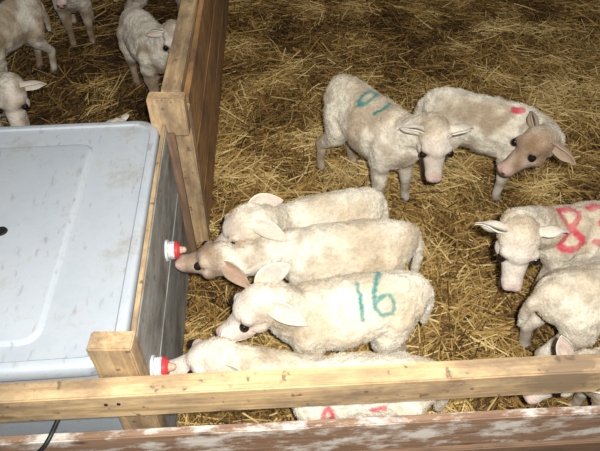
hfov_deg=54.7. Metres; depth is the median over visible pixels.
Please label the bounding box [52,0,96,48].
lamb
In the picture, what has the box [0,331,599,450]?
fence
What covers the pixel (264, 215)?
lamb
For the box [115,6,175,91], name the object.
lamb
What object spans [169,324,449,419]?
lamb
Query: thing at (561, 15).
bedding
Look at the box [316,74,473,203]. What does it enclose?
lamb
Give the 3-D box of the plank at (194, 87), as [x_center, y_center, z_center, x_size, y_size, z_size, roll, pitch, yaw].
[-0.405,-1.048,2.594,0.020,0.205,2.052,-2,45,-2]
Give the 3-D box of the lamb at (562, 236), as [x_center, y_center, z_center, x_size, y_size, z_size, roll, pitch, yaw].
[0.827,0.083,1.836,0.690,0.494,0.261,-12,46,-12]
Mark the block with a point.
(170, 109)
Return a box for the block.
[146,92,190,135]
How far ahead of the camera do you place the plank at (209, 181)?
2.59 m
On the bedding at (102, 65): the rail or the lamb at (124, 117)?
the lamb at (124, 117)
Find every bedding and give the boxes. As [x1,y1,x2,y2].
[0,0,238,136]
[176,0,599,426]
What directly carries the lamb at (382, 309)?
on the bedding at (561, 15)
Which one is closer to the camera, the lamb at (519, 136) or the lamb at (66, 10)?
the lamb at (519, 136)
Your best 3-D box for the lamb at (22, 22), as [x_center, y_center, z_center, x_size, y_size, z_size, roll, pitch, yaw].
[-1.439,-0.838,2.774,0.267,0.468,0.656,13,47,13]
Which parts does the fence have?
post, rail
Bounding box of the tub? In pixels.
[0,375,123,435]
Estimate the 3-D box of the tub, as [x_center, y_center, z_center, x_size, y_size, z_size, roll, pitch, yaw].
[-0.791,0.206,1.661,0.754,0.520,0.822,-3,45,-3]
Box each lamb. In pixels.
[0,0,56,75]
[0,68,46,126]
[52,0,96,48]
[106,114,128,121]
[113,0,180,9]
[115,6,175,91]
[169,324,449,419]
[175,218,423,287]
[214,186,388,282]
[216,262,434,355]
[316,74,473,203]
[413,87,576,204]
[475,200,599,305]
[517,264,599,356]
[522,335,599,406]
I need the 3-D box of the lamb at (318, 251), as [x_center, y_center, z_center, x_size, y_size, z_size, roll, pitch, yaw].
[0.011,0.165,1.797,0.751,0.433,0.258,-5,45,-5]
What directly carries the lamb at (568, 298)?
on the bedding at (561, 15)
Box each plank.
[184,0,214,146]
[197,0,223,190]
[204,0,228,224]
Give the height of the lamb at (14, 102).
0.443 m
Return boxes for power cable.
[37,420,59,450]
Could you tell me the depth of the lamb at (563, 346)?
1.47 m
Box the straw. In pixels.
[0,0,599,426]
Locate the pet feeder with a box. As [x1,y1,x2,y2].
[0,121,196,435]
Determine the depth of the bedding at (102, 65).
3.04 m
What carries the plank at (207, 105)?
attached to the post
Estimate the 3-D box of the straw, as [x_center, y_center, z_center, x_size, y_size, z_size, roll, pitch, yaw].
[0.000,-0.628,2.908,10.000,0.021,10.000,0,45,0]
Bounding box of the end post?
[176,103,209,244]
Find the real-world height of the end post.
0.600 m
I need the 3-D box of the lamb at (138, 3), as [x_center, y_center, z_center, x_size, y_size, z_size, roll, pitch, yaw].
[-0.756,-1.327,3.280,0.614,0.445,0.239,-10,46,-10]
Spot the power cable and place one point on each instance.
(54, 427)
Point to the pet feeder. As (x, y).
(96, 222)

